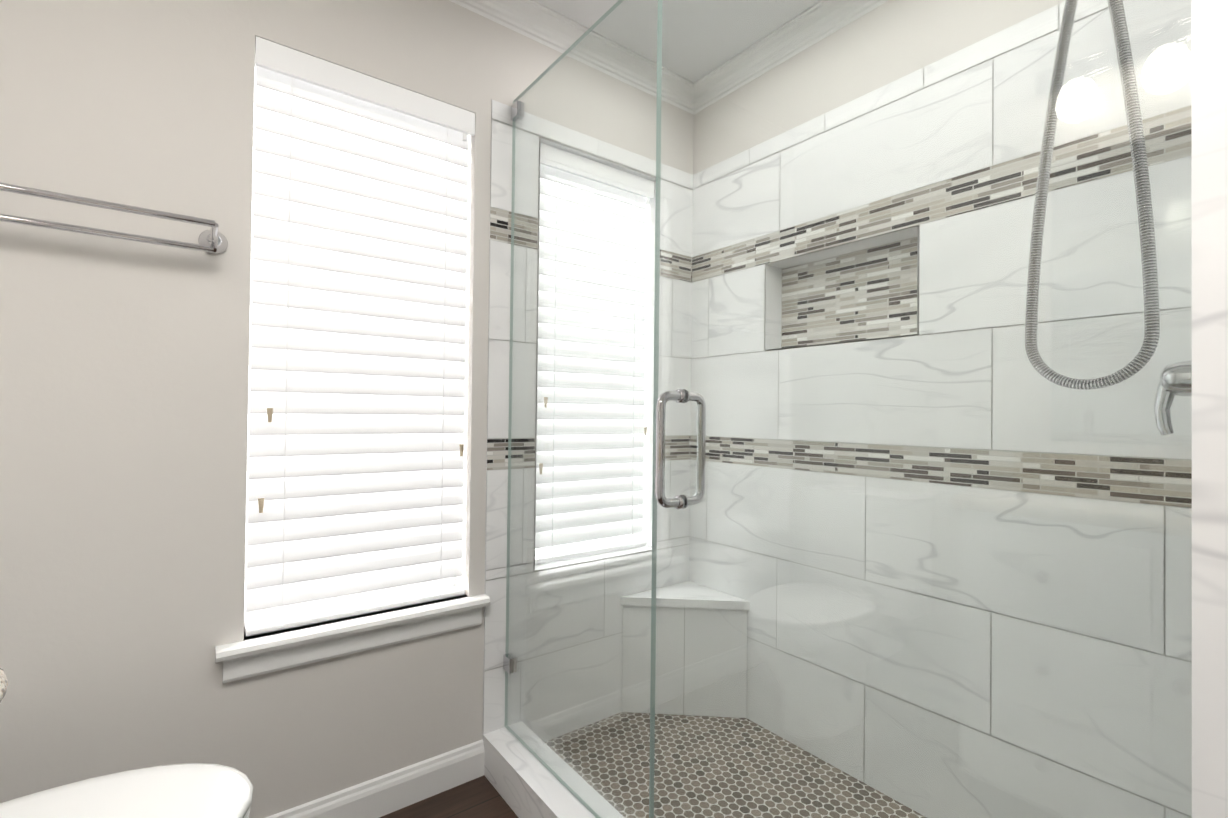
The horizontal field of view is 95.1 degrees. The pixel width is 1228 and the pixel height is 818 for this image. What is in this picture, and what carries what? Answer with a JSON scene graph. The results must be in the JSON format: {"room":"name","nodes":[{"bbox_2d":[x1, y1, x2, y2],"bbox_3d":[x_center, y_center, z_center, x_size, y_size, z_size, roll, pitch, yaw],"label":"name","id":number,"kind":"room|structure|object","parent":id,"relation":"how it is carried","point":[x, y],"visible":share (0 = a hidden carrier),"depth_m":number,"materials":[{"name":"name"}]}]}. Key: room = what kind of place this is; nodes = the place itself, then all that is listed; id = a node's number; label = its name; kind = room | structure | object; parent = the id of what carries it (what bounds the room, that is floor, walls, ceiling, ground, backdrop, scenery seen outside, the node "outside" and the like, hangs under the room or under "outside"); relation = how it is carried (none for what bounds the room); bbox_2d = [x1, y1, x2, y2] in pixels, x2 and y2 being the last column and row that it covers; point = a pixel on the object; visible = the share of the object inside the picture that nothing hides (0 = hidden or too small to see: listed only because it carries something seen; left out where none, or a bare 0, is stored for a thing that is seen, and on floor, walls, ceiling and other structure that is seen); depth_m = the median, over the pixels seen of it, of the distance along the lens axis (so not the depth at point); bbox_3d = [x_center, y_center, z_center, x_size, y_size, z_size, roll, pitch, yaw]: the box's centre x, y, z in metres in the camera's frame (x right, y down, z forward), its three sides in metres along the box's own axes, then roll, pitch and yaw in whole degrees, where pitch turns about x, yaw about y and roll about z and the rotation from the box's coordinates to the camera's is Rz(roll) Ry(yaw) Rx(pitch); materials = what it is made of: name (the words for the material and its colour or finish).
{"room":"bathroom","nodes":[
{"label":"bathroom","id":0,"kind":"room"},
{"bbox_2d":[0,0,693,817],"bbox_3d":[-0.635,-0.084,1.621,2.490,2.365,0.150,1,-1,-37],"label":"wall","id":1,"kind":"structure","parent":0,"point":[124,372],"depth_m":1.25,"materials":[{"name":"white paint"}]},
{"bbox_2d":[0,182,227,253],"bbox_3d":[-1.139,-0.387,1.073,0.665,0.065,0.115,1,-1,-37],"label":"towel rail","id":2,"kind":"object","parent":1,"relation":"attached to","point":[213,240],"visible":1,"depth_m":1.14,"materials":[{"name":"silver metal"}]},
{"bbox_2d":[215,65,489,682],"bbox_3d":[-0.684,-0.126,1.555,0.668,1.545,0.187,1,-1,-37],"label":"window","id":3,"kind":"structure","parent":1,"relation":"in","point":[252,657],"depth_m":1.47,"materials":[{"name":"white wood"}]},
{"bbox_2d":[245,36,474,636],"bbox_3d":[-0.667,-0.170,1.539,0.559,1.452,0.079,1,-1,-37],"label":"window blind","id":4,"kind":"object","parent":3,"relation":"attached to","point":[357,407],"visible":1,"depth_m":1.52,"materials":[{"name":"white plastic"}]},
{"bbox_2d":[266,739,484,817],"bbox_3d":[-0.945,1.041,1.279,1.380,0.100,0.016,1,-1,-37],"label":"baseboard","id":5,"kind":"structure","parent":1,"relation":"attached to","point":[386,794],"depth_m":1.52,"materials":[{"name":"white wood"}]},
{"bbox_2d":[449,0,696,113],"bbox_3d":[-0.519,-1.233,1.572,2.160,0.068,0.073,1,-1,-37],"label":"crown molding","id":6,"kind":"structure","parent":1,"relation":"attached to","point":[544,25],"depth_m":1.86,"materials":[{"name":"white"}]},
{"bbox_2d":[535,178,636,555],"bbox_3d":[-0.127,-0.176,2.081,0.519,1.410,0.040,1,-1,-37],"label":"window","id":7,"kind":"structure","parent":1,"relation":"in","point":[611,540],"depth_m":2.08,"materials":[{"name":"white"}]},
{"bbox_2d":[535,142,653,564],"bbox_3d":[-0.072,-0.177,2.008,0.503,1.391,0.079,1,-1,-37],"label":"window blind","id":8,"kind":"object","parent":7,"relation":"attached to","point":[638,368],"depth_m":2.01,"materials":[{"name":"white plastic"}]},
{"bbox_2d":[379,775,517,817],"bbox_3d":[0.353,1.144,0.283,2.490,0.100,3.470,1,-1,-37],"label":"floor","id":9,"kind":"structure","parent":0,"point":[479,797],"depth_m":1.56,"materials":[{"name":"brown wood"}]},
{"bbox_2d":[0,763,252,817],"bbox_3d":[-0.933,0.685,0.760,0.749,0.800,0.450,1,-1,-37],"label":"toilet","id":10,"kind":"object","parent":9,"relation":"on","point":[195,790],"visible":1,"depth_m":0.94,"materials":[{"name":"white ceramic"}]},
{"bbox_2d":[534,0,819,82],"bbox_3d":[0.381,-1.321,0.311,2.490,0.100,3.470,1,-1,-37],"label":"ceiling","id":11,"kind":"structure","parent":0,"point":[588,13],"depth_m":1.83,"materials":[{"name":"white paint"}]},
{"bbox_2d":[693,0,1064,350],"bbox_3d":[1.357,-0.070,0.953,0.120,2.365,3.320,1,-1,-37],"label":"wall","id":12,"kind":"structure","parent":0,"point":[918,62],"depth_m":1.72,"materials":[{"name":"white paint"}]},
{"bbox_2d":[689,0,887,111],"bbox_3d":[0.772,-1.218,1.595,0.074,0.068,1.435,1,-1,-37],"label":"crown molding","id":13,"kind":"structure","parent":12,"relation":"attached to","point":[785,46],"depth_m":1.88,"materials":[{"name":"white"}]},
{"bbox_2d":[482,0,1227,817],"bbox_3d":[0.425,0.081,1.433,0.961,2.053,1.640,1,-1,-37],"label":"tiled wall","id":14,"kind":"structure","parent":12,"relation":"attached to","point":[522,778],"depth_m":1.50,"materials":[{"name":"tile"}]},
{"bbox_2d":[620,581,749,717],"bbox_3d":[0.249,0.884,1.995,0.344,0.414,0.304,1,-1,-37],"label":"shower bench","id":15,"kind":"object","parent":14,"relation":"on","point":[639,611],"depth_m":2.00,"materials":[{"name":"tile"}]},
{"bbox_2d":[503,0,1191,817],"bbox_3d":[0.129,0.007,1.155,0.133,1.951,1.504,1,-1,-37],"label":"glass","id":16,"kind":"object","parent":14,"relation":"attached to","point":[659,410],"visible":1,"depth_m":0.95,"materials":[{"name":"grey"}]},
{"bbox_2d":[1025,0,1191,435],"bbox_3d":[0.770,-0.541,0.902,0.188,1.161,0.324,1,-1,-37],"label":"shower fixture","id":17,"kind":"object","parent":14,"relation":"attached to","point":[1039,232],"depth_m":0.86,"materials":[{"name":"silver metal"}]}
]}

